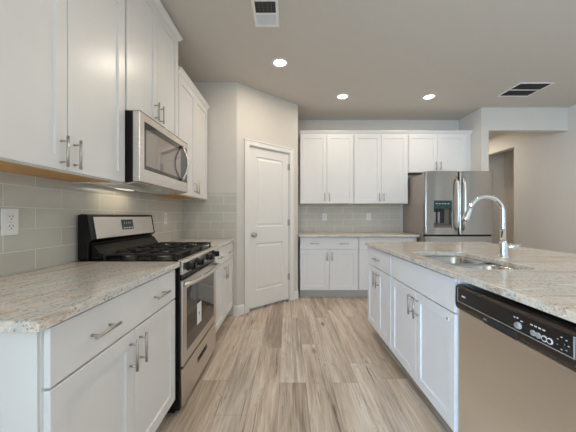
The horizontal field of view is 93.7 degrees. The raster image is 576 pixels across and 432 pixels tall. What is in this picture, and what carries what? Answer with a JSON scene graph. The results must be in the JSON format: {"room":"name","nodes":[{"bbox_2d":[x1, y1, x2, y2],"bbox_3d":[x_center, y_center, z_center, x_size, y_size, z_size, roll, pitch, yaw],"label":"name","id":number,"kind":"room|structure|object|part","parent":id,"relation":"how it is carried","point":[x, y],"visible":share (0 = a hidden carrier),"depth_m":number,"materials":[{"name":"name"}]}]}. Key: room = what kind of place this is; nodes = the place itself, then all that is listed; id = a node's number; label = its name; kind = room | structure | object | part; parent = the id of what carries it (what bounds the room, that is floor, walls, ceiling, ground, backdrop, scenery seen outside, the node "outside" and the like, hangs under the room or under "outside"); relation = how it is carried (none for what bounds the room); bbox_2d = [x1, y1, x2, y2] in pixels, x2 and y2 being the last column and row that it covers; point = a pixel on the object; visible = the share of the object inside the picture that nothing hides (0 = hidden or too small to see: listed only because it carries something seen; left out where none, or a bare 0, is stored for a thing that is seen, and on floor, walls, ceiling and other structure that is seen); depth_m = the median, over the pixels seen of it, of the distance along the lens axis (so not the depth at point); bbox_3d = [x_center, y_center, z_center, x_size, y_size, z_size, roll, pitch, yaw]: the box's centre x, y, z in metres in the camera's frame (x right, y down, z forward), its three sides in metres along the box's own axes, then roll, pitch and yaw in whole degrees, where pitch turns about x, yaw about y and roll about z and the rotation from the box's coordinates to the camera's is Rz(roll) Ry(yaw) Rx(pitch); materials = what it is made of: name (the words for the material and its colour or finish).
{"room":"kitchen","nodes":[
{"label":"kitchen","id":0,"kind":"room"},
{"bbox_2d":[182,82,236,314],"bbox_3d":[-0.933,-0.205,3.260,0.654,2.770,0.110,0,0,0],"label":"wall","id":1,"kind":"structure","parent":0,"point":[221,97],"depth_m":3.21,"materials":[{"name":"paint"}]},
{"bbox_2d":[182,193,235,237],"bbox_3d":[-0.931,-0.005,3.200,0.639,0.540,0.009,0,0,0],"label":"tiled wall","id":2,"kind":"structure","parent":1,"relation":"attached to","point":[213,217],"depth_m":3.20,"materials":[{"name":"grey tile"}]},
{"bbox_2d":[237,82,297,305],"bbox_3d":[-0.269,-0.205,3.576,0.996,2.770,0.110,0,0,-41],"label":"wall","id":3,"kind":"structure","parent":0,"point":[261,116],"depth_m":3.40,"materials":[{"name":"paint"}]},
{"bbox_2d":[233,304,243,315],"bbox_3d":[-0.589,1.123,3.228,0.133,0.115,0.040,0,0,-42],"label":"baseboard","id":4,"kind":"structure","parent":3,"relation":"attached to","point":[240,308],"depth_m":3.20,"materials":[{"name":"paint"}]},
{"bbox_2d":[244,138,293,313],"bbox_3d":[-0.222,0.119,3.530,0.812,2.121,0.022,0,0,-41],"label":"trim","id":5,"kind":"structure","parent":3,"relation":"attached to","point":[247,142],"depth_m":3.29,"materials":[{"name":"paint"}]},
{"bbox_2d":[249,146,289,308],"bbox_3d":[-0.222,0.145,3.540,0.662,2.010,0.101,0,0,-42],"label":"door","id":6,"kind":"structure","parent":3,"relation":"in","point":[269,222],"depth_m":3.52,"materials":[{"name":"paint"}]},
{"bbox_2d":[294,290,297,299],"bbox_3d":[0.113,1.123,3.832,0.085,0.115,0.014,0,0,-42],"label":"baseboard","id":7,"kind":"structure","parent":3,"relation":"attached to","point":[295,292],"depth_m":3.83,"materials":[{"name":"paint"}]},
{"bbox_2d":[155,288,452,431],"bbox_3d":[2.550,1.210,1.350,8.100,0.060,11.700,0,0,0],"label":"floor","id":8,"kind":"structure","parent":0,"point":[302,364],"depth_m":1.96,"materials":[{"name":"wood"}]},
{"bbox_2d":[0,269,174,431],"bbox_3d":[-0.937,0.739,1.143,0.644,0.883,0.844,0,0,0],"label":"base cabinet","id":9,"kind":"object","parent":8,"relation":"on","point":[109,366],"depth_m":0.93,"materials":[{"name":"paint"}]},
{"bbox_3d":[-0.965,0.739,0.725,0.588,0.883,0.006,0,0,0],"label":"end panel","id":10,"kind":"part","parent":9,"relation":"part of","materials":[{"name":"white wood"}]},
{"bbox_3d":[-0.659,0.769,0.942,0.019,0.578,0.407,0,0,0],"label":"door","id":11,"kind":"part","parent":9,"relation":"part of","materials":[{"name":"paint"}]},
{"bbox_2d":[0,262,179,332],"bbox_3d":[-0.940,0.281,1.130,0.620,0.030,0.896,0,0,0],"label":"countertop","id":12,"kind":"structure","parent":9,"relation":"on","point":[35,301],"depth_m":0.99,"materials":[{"name":"beige stone"}]},
{"bbox_3d":[-0.633,0.395,0.938,0.036,0.011,0.128,0,0,0],"label":"handle","id":13,"kind":"part","parent":9,"relation":"part of","materials":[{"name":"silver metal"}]},
{"bbox_3d":[-0.633,0.574,1.111,0.036,0.128,0.011,0,0,0],"label":"handle","id":14,"kind":"part","parent":9,"relation":"part of","materials":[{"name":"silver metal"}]},
{"bbox_3d":[-0.633,0.574,1.183,0.036,0.128,0.011,0,0,0],"label":"handle","id":15,"kind":"part","parent":9,"relation":"part of","materials":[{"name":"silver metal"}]},
{"bbox_3d":[-0.659,0.769,1.353,0.019,0.578,0.407,0,0,0],"label":"door","id":16,"kind":"part","parent":9,"relation":"part of","materials":[{"name":"paint"}]},
{"bbox_3d":[-0.633,0.395,1.357,0.036,0.011,0.128,0,0,0],"label":"handle","id":17,"kind":"part","parent":9,"relation":"part of","materials":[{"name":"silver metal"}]},
{"bbox_2d":[78,214,219,412],"bbox_3d":[-0.893,0.584,1.964,0.690,1.192,0.757,0,0,0],"label":"gas range","id":18,"kind":"object","parent":8,"relation":"on","point":[101,237],"visible":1,"depth_m":1.76,"materials":[{"name":"silver metal"}]},
{"bbox_3d":[-1.161,0.072,1.968,0.028,0.134,0.683,0,0,0],"label":"backguard panel","id":19,"kind":"part","parent":18,"relation":"part of","materials":[{"name":"silver metal"}]},
{"bbox_2d":[78,246,211,261],"bbox_3d":[-0.943,0.268,1.964,0.585,0.012,0.757,0,0,0],"label":"cooktop","id":20,"kind":"object","parent":18,"relation":"in","point":[183,256],"depth_m":1.66,"materials":[{"name":"black metal"}]},
{"bbox_3d":[-0.601,0.312,1.686,0.040,0.058,0.058,0,0,0],"label":"knob","id":21,"kind":"part","parent":18,"relation":"part of","materials":[{"name":"black plastic"}]},
{"bbox_3d":[-0.635,0.305,1.964,0.030,0.087,0.745,0,0,0],"label":"control panel","id":22,"kind":"part","parent":18,"relation":"part of","materials":[{"name":"silver metal"}]},
{"bbox_3d":[-0.631,1.020,1.964,0.014,0.224,0.731,0,0,0],"label":"storage drawer","id":23,"kind":"part","parent":18,"relation":"part of","materials":[{"name":"silver metal"}]},
{"bbox_3d":[-0.630,0.640,1.964,0.016,0.510,0.731,0,0,0],"label":"oven door","id":24,"kind":"part","parent":18,"relation":"part of","materials":[{"name":"silver metal"}]},
{"bbox_3d":[-0.601,0.312,1.841,0.040,0.058,0.058,0,0,0],"label":"knob","id":25,"kind":"part","parent":18,"relation":"part of","materials":[{"name":"black plastic"}]},
{"bbox_3d":[-0.586,0.408,1.964,0.074,0.030,0.726,0,0,0],"label":"oven handle","id":26,"kind":"part","parent":18,"relation":"part of","materials":[{"name":"silver metal"}]},
{"bbox_3d":[-0.601,0.312,2.076,0.040,0.058,0.058,0,0,0],"label":"knob","id":27,"kind":"part","parent":18,"relation":"part of","materials":[{"name":"black plastic"}]},
{"bbox_2d":[214,242,232,331],"bbox_3d":[-0.936,0.739,2.769,0.643,0.883,0.836,0,0,0],"label":"base cabinet","id":28,"kind":"object","parent":8,"relation":"on","point":[224,273],"visible":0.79,"depth_m":2.73,"materials":[{"name":"paint"}]},
{"bbox_2d":[165,239,234,248],"bbox_3d":[-0.940,0.281,2.773,0.620,0.030,0.843,0,0,0],"label":"countertop","id":29,"kind":"structure","parent":28,"relation":"on","point":[218,243],"depth_m":2.82,"materials":[{"name":"beige stone"}]},
{"bbox_3d":[-0.659,0.769,2.563,0.019,0.578,0.407,0,0,0],"label":"door","id":30,"kind":"part","parent":28,"relation":"part of","materials":[{"name":"paint"}]},
{"bbox_3d":[-0.659,0.390,2.769,0.019,0.165,0.818,0,0,0],"label":"drawer","id":31,"kind":"part","parent":28,"relation":"part of","materials":[{"name":"paint"}]},
{"bbox_3d":[-0.659,0.769,2.974,0.019,0.578,0.407,0,0,0],"label":"door","id":32,"kind":"part","parent":28,"relation":"part of","materials":[{"name":"paint"}]},
{"bbox_2d":[298,236,357,296],"bbox_3d":[0.590,0.739,4.146,0.836,0.883,0.643,0,0,0],"label":"base cabinet","id":33,"kind":"object","parent":8,"relation":"on","point":[327,266],"visible":0.94,"depth_m":3.87,"materials":[{"name":"paint"}]},
{"bbox_3d":[0.385,0.769,3.869,0.407,0.578,0.019,0,0,0],"label":"door","id":34,"kind":"part","parent":33,"relation":"part of","materials":[{"name":"paint"}]},
{"bbox_3d":[0.590,0.390,3.869,0.818,0.165,0.019,0,0,0],"label":"drawer","id":35,"kind":"part","parent":33,"relation":"part of","materials":[{"name":"paint"}]},
{"bbox_3d":[0.795,0.769,3.869,0.407,0.578,0.019,0,0,0],"label":"door","id":36,"kind":"part","parent":33,"relation":"part of","materials":[{"name":"paint"}]},
{"bbox_2d":[298,232,419,236],"bbox_3d":[1.005,0.281,4.135,1.706,0.030,0.650,0,0,0],"label":"countertop","id":37,"kind":"structure","parent":33,"relation":"on","point":[300,234],"depth_m":3.88,"materials":[{"name":"beige stone"}]},
{"bbox_2d":[368,246,399,361],"bbox_3d":[1.096,0.739,2.444,0.643,0.883,0.624,0,0,0],"label":"base cabinet","id":38,"kind":"object","parent":8,"relation":"on","point":[379,262],"visible":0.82,"depth_m":2.38,"materials":[{"name":"paint"}]},
{"bbox_3d":[0.820,0.769,2.596,0.019,0.578,0.301,0,0,0],"label":"door","id":39,"kind":"part","parent":38,"relation":"part of","materials":[{"name":"paint"}]},
{"bbox_3d":[0.793,0.574,2.480,0.036,0.128,0.011,0,0,0],"label":"handle","id":40,"kind":"part","parent":38,"relation":"part of","materials":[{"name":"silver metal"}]},
{"bbox_3d":[0.820,0.390,2.444,0.019,0.165,0.606,0,0,0],"label":"drawer","id":41,"kind":"part","parent":38,"relation":"part of","materials":[{"name":"paint"}]},
{"bbox_3d":[0.820,0.769,2.292,0.019,0.578,0.301,0,0,0],"label":"door","id":42,"kind":"part","parent":38,"relation":"part of","materials":[{"name":"paint"}]},
{"bbox_2d":[357,237,416,296],"bbox_3d":[1.429,0.739,4.146,0.836,0.883,0.643,0,0,0],"label":"base cabinet","id":43,"kind":"object","parent":8,"relation":"on","point":[362,291],"visible":0.12,"depth_m":3.86,"materials":[{"name":"paint"}]},
{"bbox_3d":[1.224,0.769,3.869,0.407,0.578,0.019,0,0,0],"label":"door","id":44,"kind":"part","parent":43,"relation":"part of","materials":[{"name":"paint"}]},
{"bbox_3d":[1.429,0.390,3.869,0.818,0.165,0.019,0,0,0],"label":"drawer","id":45,"kind":"part","parent":43,"relation":"part of","materials":[{"name":"paint"}]},
{"bbox_2d":[391,255,496,431],"bbox_3d":[1.096,0.739,1.707,0.643,0.883,0.844,0,0,0],"label":"base cabinet","id":46,"kind":"object","parent":8,"relation":"on","point":[424,311],"visible":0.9,"depth_m":1.57,"materials":[{"name":"paint"}]},
{"bbox_3d":[0.820,0.769,1.919,0.019,0.578,0.401,0,0,0],"label":"door","id":47,"kind":"part","parent":46,"relation":"part of","materials":[{"name":"paint"}]},
{"bbox_3d":[0.793,0.574,1.753,0.036,0.128,0.011,0,0,0],"label":"handle","id":48,"kind":"part","parent":46,"relation":"part of","materials":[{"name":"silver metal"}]},
{"bbox_3d":[0.793,0.574,1.681,0.036,0.128,0.011,0,0,0],"label":"handle","id":49,"kind":"part","parent":46,"relation":"part of","materials":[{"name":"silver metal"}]},
{"bbox_3d":[0.820,0.390,1.717,0.019,0.165,0.806,0,0,0],"label":"drawer","id":50,"kind":"part","parent":46,"relation":"part of","materials":[{"name":"paint"}]},
{"bbox_3d":[0.820,0.769,1.514,0.019,0.578,0.401,0,0,0],"label":"door","id":51,"kind":"part","parent":46,"relation":"part of","materials":[{"name":"paint"}]},
{"bbox_2d":[365,242,575,322],"bbox_3d":[1.400,0.281,1.700,1.220,0.030,2.180,0,0,0],"label":"countertop","id":52,"kind":"structure","parent":46,"relation":"on","point":[545,280],"depth_m":1.32,"materials":[{"name":"beige stone"}]},
{"bbox_2d":[424,256,518,269],"bbox_3d":[1.085,0.401,1.677,0.400,0.210,0.685,0,0,0],"label":"sink","id":53,"kind":"object","parent":52,"relation":"in","point":[464,262],"visible":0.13,"depth_m":1.69,"materials":[{"name":"silver metal"}]},
{"bbox_3d":[1.085,0.401,1.850,0.400,0.210,0.340,0,0,0],"label":"bowl","id":54,"kind":"part","parent":53,"relation":"part of","materials":[{"name":"silver metal"}]},
{"bbox_3d":[1.085,0.391,1.505,0.400,0.190,0.340,0,0,0],"label":"bowl","id":55,"kind":"part","parent":53,"relation":"part of","materials":[{"name":"silver metal"}]},
{"bbox_2d":[461,195,520,257],"bbox_3d":[1.294,0.065,1.722,0.370,0.403,0.060,0,0,0],"label":"kitchen faucet","id":56,"kind":"object","parent":52,"relation":"on","point":[504,246],"visible":1,"depth_m":1.71,"materials":[{"name":"silver metal"}]},
{"bbox_3d":[1.268,0.015,1.722,0.238,0.303,0.031,0,0,0],"label":"gooseneck spout","id":57,"kind":"part","parent":56,"relation":"part of","materials":[{"name":"silver metal"}]},
{"bbox_3d":[1.431,0.196,1.722,0.098,0.041,0.040,0,0,0],"label":"lever handle","id":58,"kind":"part","parent":56,"relation":"part of","materials":[{"name":"silver metal"}]},
{"bbox_2d":[403,171,492,242],"bbox_3d":[2.354,0.279,4.038,0.944,1.803,0.804,0,0,0],"label":"refrigerator","id":59,"kind":"object","parent":8,"relation":"on","point":[438,201],"visible":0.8,"depth_m":3.71,"materials":[{"name":"metal"}]},
{"bbox_3d":[2.116,-0.180,3.737,0.469,0.871,0.081,0,0,0],"label":"door","id":60,"kind":"part","parent":59,"relation":"part of","materials":[{"name":"silver metal"}]},
{"bbox_3d":[2.354,0.675,3.740,0.944,0.790,0.075,0,0,0],"label":"freezer drawer","id":61,"kind":"part","parent":59,"relation":"part of","materials":[{"name":"silver metal"}]},
{"bbox_3d":[2.307,-0.163,3.679,0.030,0.732,0.082,0,0,0],"label":"handle","id":62,"kind":"part","parent":59,"relation":"part of","materials":[{"name":"metal"}]},
{"bbox_3d":[2.401,-0.163,3.679,0.030,0.732,0.082,0,0,0],"label":"handle","id":63,"kind":"part","parent":59,"relation":"part of","materials":[{"name":"metal"}]},
{"bbox_3d":[2.591,-0.180,3.737,0.469,0.871,0.081,0,0,0],"label":"door","id":64,"kind":"part","parent":59,"relation":"part of","materials":[{"name":"silver metal"}]},
{"bbox_2d":[455,284,575,431],"bbox_3d":[1.090,0.750,0.981,0.618,0.860,0.602,0,0,0],"label":"dishwasher","id":65,"kind":"object","parent":8,"relation":"on","point":[517,360],"visible":1,"depth_m":0.96,"materials":[{"name":"silver metal"}]},
{"bbox_2d":[160,0,575,137],"bbox_3d":[2.550,-1.640,1.350,8.100,0.100,11.700,0,0,0],"label":"ceiling","id":66,"kind":"structure","parent":0,"point":[386,55],"depth_m":2.63,"materials":[{"name":"paint"}]},
{"bbox_2d":[251,0,278,26],"bbox_3d":[-0.172,-1.585,2.115,0.200,0.008,0.290,0,0,0],"label":"ceiling vent","id":67,"kind":"object","parent":66,"relation":"in","point":[265,12],"visible":1,"depth_m":2.11,"materials":[{"name":"white plastic"}]},
{"bbox_2d":[272,58,287,67],"bbox_3d":[-0.083,-1.587,2.800,0.176,0.006,0.176,0,0,0],"label":"recessed light","id":68,"kind":"object","parent":66,"relation":"in","point":[277,62],"visible":1,"depth_m":2.79,"materials":[{"name":"white plastic"}]},
{"bbox_2d":[336,93,348,99],"bbox_3d":[0.725,-1.587,3.590,0.176,0.006,0.176,0,0,0],"label":"recessed light","id":69,"kind":"object","parent":66,"relation":"in","point":[339,96],"visible":1,"depth_m":3.58,"materials":[{"name":"white plastic"}]},
{"bbox_2d":[422,94,436,99],"bbox_3d":[1.880,-1.587,3.600,0.176,0.006,0.176,0,0,0],"label":"recessed light","id":70,"kind":"object","parent":66,"relation":"in","point":[428,96],"visible":1,"depth_m":3.58,"materials":[{"name":"white plastic"}]},
{"bbox_2d":[497,82,554,96],"bbox_3d":[2.970,-1.585,3.395,0.410,0.008,0.370,0,0,0],"label":"ceiling vent","id":71,"kind":"object","parent":66,"relation":"in","point":[523,89],"visible":1,"depth_m":3.39,"materials":[{"name":"white plastic"}]},
{"bbox_2d":[298,120,458,231],"bbox_3d":[1.431,-0.205,4.530,2.802,2.770,0.120,0,0,0],"label":"wall","id":72,"kind":"structure","parent":0,"point":[302,124],"depth_m":4.47,"materials":[{"name":"paint"}]},
{"bbox_2d":[299,130,353,204],"bbox_3d":[0.599,-0.751,4.296,0.836,1.122,0.344,0,0,0],"label":"upper cabinet","id":73,"kind":"object","parent":72,"relation":"attached to","point":[326,157],"visible":1,"depth_m":4.17,"materials":[{"name":"paint"}]},
{"bbox_3d":[0.394,-0.723,4.168,0.407,1.057,0.019,0,0,0],"label":"door","id":74,"kind":"part","parent":73,"relation":"part of","materials":[{"name":"paint"}]},
{"bbox_3d":[0.599,-0.196,4.323,0.834,0.012,0.290,0,0,0],"label":"frame","id":75,"kind":"part","parent":73,"relation":"part of","materials":[{"name":"paint"}]},
{"bbox_3d":[0.599,-1.282,4.293,0.836,0.061,0.311,0,0,0],"label":"crown moulding","id":76,"kind":"part","parent":73,"relation":"part of","materials":[{"name":"paint"}]},
{"bbox_3d":[0.804,-0.723,4.168,0.407,1.057,0.019,0,0,0],"label":"door","id":77,"kind":"part","parent":73,"relation":"part of","materials":[{"name":"paint"}]},
{"bbox_2d":[298,204,399,231],"bbox_3d":[1.003,0.030,4.465,1.706,0.470,0.009,0,0,0],"label":"tiled wall","id":78,"kind":"structure","parent":72,"relation":"attached to","point":[340,217],"depth_m":4.46,"materials":[{"name":"grey tile"}]},
{"bbox_2d":[322,213,326,220],"bbox_3d":[0.604,0.015,4.456,0.074,0.120,0.009,0,0,0],"label":"wall outlet","id":79,"kind":"object","parent":78,"relation":"attached to","point":[324,215],"visible":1,"depth_m":4.46,"materials":[{"name":"white plastic"}]},
{"bbox_2d":[366,213,370,219],"bbox_3d":[1.333,0.010,4.456,0.074,0.120,0.009,0,0,0],"label":"wall outlet","id":80,"kind":"object","parent":78,"relation":"attached to","point":[368,215],"visible":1,"depth_m":4.46,"materials":[{"name":"white plastic"}]},
{"bbox_2d":[350,130,408,204],"bbox_3d":[1.436,-0.751,4.296,0.836,1.122,0.344,0,0,0],"label":"upper cabinet","id":81,"kind":"object","parent":72,"relation":"attached to","point":[380,156],"visible":0.91,"depth_m":4.17,"materials":[{"name":"paint"}]},
{"bbox_3d":[1.230,-0.723,4.168,0.407,1.057,0.019,0,0,0],"label":"door","id":82,"kind":"part","parent":81,"relation":"part of","materials":[{"name":"paint"}]},
{"bbox_3d":[1.436,-0.196,4.323,0.834,0.012,0.290,0,0,0],"label":"frame","id":83,"kind":"part","parent":81,"relation":"part of","materials":[{"name":"paint"}]},
{"bbox_3d":[1.436,-1.282,4.293,0.836,0.061,0.311,0,0,0],"label":"crown moulding","id":84,"kind":"part","parent":81,"relation":"part of","materials":[{"name":"paint"}]},
{"bbox_3d":[1.641,-0.723,4.168,0.407,1.057,0.019,0,0,0],"label":"door","id":85,"kind":"part","parent":81,"relation":"part of","materials":[{"name":"paint"}]},
{"bbox_2d":[408,130,472,174],"bbox_3d":[2.342,-0.991,4.296,0.975,0.642,0.344,0,0,0],"label":"upper cabinet","id":86,"kind":"object","parent":72,"relation":"attached to","point":[428,150],"visible":0.74,"depth_m":4.17,"materials":[{"name":"paint"}]},
{"bbox_3d":[2.085,-0.963,4.168,0.442,0.577,0.019,0,0,0],"label":"door","id":87,"kind":"part","parent":86,"relation":"part of","materials":[{"name":"paint"}]},
{"bbox_3d":[2.342,-1.282,4.293,0.975,0.061,0.311,0,0,0],"label":"crown moulding","id":88,"kind":"part","parent":86,"relation":"part of","materials":[{"name":"paint"}]},
{"bbox_3d":[2.530,-0.963,4.168,0.442,0.577,0.019,0,0,0],"label":"door","id":89,"kind":"part","parent":86,"relation":"part of","materials":[{"name":"paint"}]},
{"bbox_2d":[459,107,488,170],"bbox_3d":[2.886,-0.205,5.277,0.108,2.770,2.645,0,0,0],"label":"wall","id":90,"kind":"structure","parent":0,"point":[477,121],"depth_m":3.99,"materials":[{"name":"paint"}]},
{"bbox_2d":[489,152,504,243],"bbox_3d":[4.416,-0.205,6.660,3.168,2.770,0.120,0,0,0],"label":"wall","id":91,"kind":"structure","parent":0,"point":[497,161],"depth_m":6.60,"materials":[{"name":"paint"}]},
{"bbox_2d":[505,149,513,243],"bbox_3d":[5.360,-0.205,3.660,0.120,2.770,5.880,0,0,0],"label":"wall","id":92,"kind":"structure","parent":0,"point":[509,155],"depth_m":6.46,"materials":[{"name":"paint"}]},
{"bbox_2d":[489,107,567,132],"bbox_3d":[3.520,-1.422,4.015,1.160,0.336,0.120,0,0,0],"label":"wall header","id":93,"kind":"structure","parent":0,"point":[501,119],"depth_m":3.96,"materials":[{"name":"paint"}]},
{"bbox_2d":[489,105,575,253],"bbox_3d":[4.160,-0.205,3.600,0.120,2.770,6.000,0,0,0],"label":"wall","id":94,"kind":"structure","parent":0,"point":[544,163],"depth_m":4.30,"materials":[{"name":"paint"}]},
{"bbox_3d":[-1.320,-0.205,-0.498,0.120,2.770,7.645,0,0,0],"label":"wall","id":95,"kind":"structure","parent":0,"visible":0},
{"bbox_2d":[0,171,181,276],"bbox_3d":[-1.256,0.008,1.952,0.009,0.516,2.505,0,0,0],"label":"tiled wall","id":96,"kind":"structure","parent":95,"relation":"attached to","point":[49,209],"depth_m":1.45,"materials":[{"name":"grey tile"}]},
{"bbox_2d":[1,208,18,235],"bbox_3d":[-1.246,0.027,1.212,0.009,0.120,0.074,0,0,0],"label":"wall outlet","id":97,"kind":"object","parent":96,"relation":"attached to","point":[9,217],"visible":1,"depth_m":1.21,"materials":[{"name":"white plastic"}]},
{"bbox_2d":[7,223,14,229],"bbox_3d":[-1.243,0.048,1.212,0.003,0.033,0.033,0,0,0],"label":"socket","id":98,"kind":"object","parent":97,"relation":"attached to","point":[10,226],"depth_m":1.21,"materials":[{"name":"white plastic"}]},
{"bbox_2d":[7,214,14,220],"bbox_3d":[-1.243,0.006,1.212,0.003,0.033,0.033,0,0,0],"label":"socket","id":99,"kind":"object","parent":97,"relation":"attached to","point":[10,217],"depth_m":1.21,"materials":[{"name":"white plastic"}]},
{"bbox_2d":[0,0,124,183],"bbox_3d":[-1.086,-0.751,1.143,0.344,1.122,0.876,0,0,0],"label":"upper cabinet","id":100,"kind":"object","parent":96,"relation":"attached to","point":[62,62],"visible":1,"depth_m":1.14,"materials":[{"name":"paint"}]},
{"bbox_3d":[-0.959,-0.723,0.958,0.019,1.057,0.407,0,0,0],"label":"door","id":101,"kind":"part","parent":100,"relation":"part of","materials":[{"name":"paint"}]},
{"bbox_3d":[-1.113,-0.196,1.163,0.290,0.012,0.834,0,0,0],"label":"frame","id":102,"kind":"part","parent":100,"relation":"part of","materials":[{"name":"paint"}]},
{"bbox_3d":[-0.932,-0.270,1.128,0.036,0.128,0.011,0,0,0],"label":"handle","id":103,"kind":"part","parent":100,"relation":"part of","materials":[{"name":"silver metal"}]},
{"bbox_3d":[-0.932,-0.270,1.198,0.036,0.128,0.011,0,0,0],"label":"handle","id":104,"kind":"part","parent":100,"relation":"part of","materials":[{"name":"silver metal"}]},
{"bbox_3d":[-0.959,-0.723,1.369,0.019,1.057,0.407,0,0,0],"label":"door","id":105,"kind":"part","parent":100,"relation":"part of","materials":[{"name":"paint"}]},
{"bbox_2d":[163,213,166,223],"bbox_3d":[-1.246,0.025,2.745,0.009,0.120,0.074,0,0,0],"label":"wall outlet","id":106,"kind":"object","parent":96,"relation":"attached to","point":[164,214],"visible":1,"depth_m":2.73,"materials":[{"name":"white plastic"}]},
{"bbox_2d":[151,66,209,199],"bbox_3d":[-1.086,-0.745,2.773,0.344,1.110,0.857,0,0,0],"label":"upper cabinet","id":107,"kind":"object","parent":96,"relation":"attached to","point":[192,107],"visible":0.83,"depth_m":2.71,"materials":[{"name":"paint"}]},
{"bbox_3d":[-0.959,-0.717,2.560,0.019,1.045,0.412,0,0,0],"label":"door","id":108,"kind":"part","parent":107,"relation":"part of","materials":[{"name":"paint"}]},
{"bbox_3d":[-1.113,-0.196,2.768,0.290,0.012,0.843,0,0,0],"label":"frame","id":109,"kind":"part","parent":107,"relation":"part of","materials":[{"name":"paint"}]},
{"bbox_3d":[-1.083,-1.270,2.773,0.311,0.061,0.857,0,0,0],"label":"crown moulding","id":110,"kind":"part","parent":107,"relation":"part of","materials":[{"name":"paint"}]},
{"bbox_3d":[-0.959,-0.717,2.975,0.019,1.045,0.412,0,0,0],"label":"door","id":111,"kind":"part","parent":107,"relation":"part of","materials":[{"name":"paint"}]},
{"bbox_2d":[124,0,182,136],"bbox_3d":[-1.086,-1.094,1.963,0.344,0.942,0.842,0,0,0],"label":"upper cabinet","id":112,"kind":"object","parent":95,"relation":"attached to","point":[152,38],"visible":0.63,"depth_m":1.90,"materials":[{"name":"paint"}]},
{"bbox_2d":[86,110,188,194],"bbox_3d":[-1.028,-0.404,1.963,0.442,0.437,0.758,0,0,0],"label":"microwave","id":113,"kind":"object","parent":112,"relation":"attached to","point":[156,159],"visible":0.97,"depth_m":1.76,"materials":[{"name":"silver metal"}]},
{"bbox_3d":[-1.077,-0.197,1.963,0.325,0.008,0.738,0,0,0],"label":"plate","id":114,"kind":"part","parent":113,"relation":"part of","materials":[{"name":"silver metal"}]},
{"bbox_3d":[-0.891,-0.411,1.963,0.042,0.417,0.758,0,0,0],"label":"door","id":115,"kind":"part","parent":113,"relation":"part of","materials":[{"name":"silver metal"}]},
{"bbox_3d":[-0.891,-0.420,1.927,0.040,0.224,0.535,0,0,0],"label":"door glass","id":116,"kind":"part","parent":113,"relation":"part of","materials":[{"name":"glass"}]},
{"bbox_3d":[-0.840,-0.428,2.205,0.068,0.294,0.019,0,0,0],"label":"handle","id":117,"kind":"part","parent":113,"relation":"part of","materials":[{"name":"silver metal"}]},
{"bbox_3d":[-0.959,-1.065,1.776,0.019,0.877,0.370,0,0,0],"label":"door","id":118,"kind":"part","parent":112,"relation":"part of","materials":[{"name":"paint"}]},
{"bbox_3d":[-0.932,-0.745,1.928,0.036,0.128,0.011,0,0,0],"label":"handle","id":119,"kind":"part","parent":112,"relation":"part of","materials":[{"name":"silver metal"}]},
{"bbox_3d":[-0.932,-0.745,1.998,0.036,0.128,0.011,0,0,0],"label":"handle","id":120,"kind":"part","parent":112,"relation":"part of","materials":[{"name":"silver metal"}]},
{"bbox_3d":[-0.959,-1.065,2.150,0.019,0.877,0.370,0,0,0],"label":"door","id":121,"kind":"part","parent":112,"relation":"part of","materials":[{"name":"paint"}]},
{"bbox_3d":[-1.083,-1.534,1.963,0.311,0.061,0.842,0,0,0],"label":"crown moulding","id":122,"kind":"part","parent":112,"relation":"part of","materials":[{"name":"paint"}]}
]}

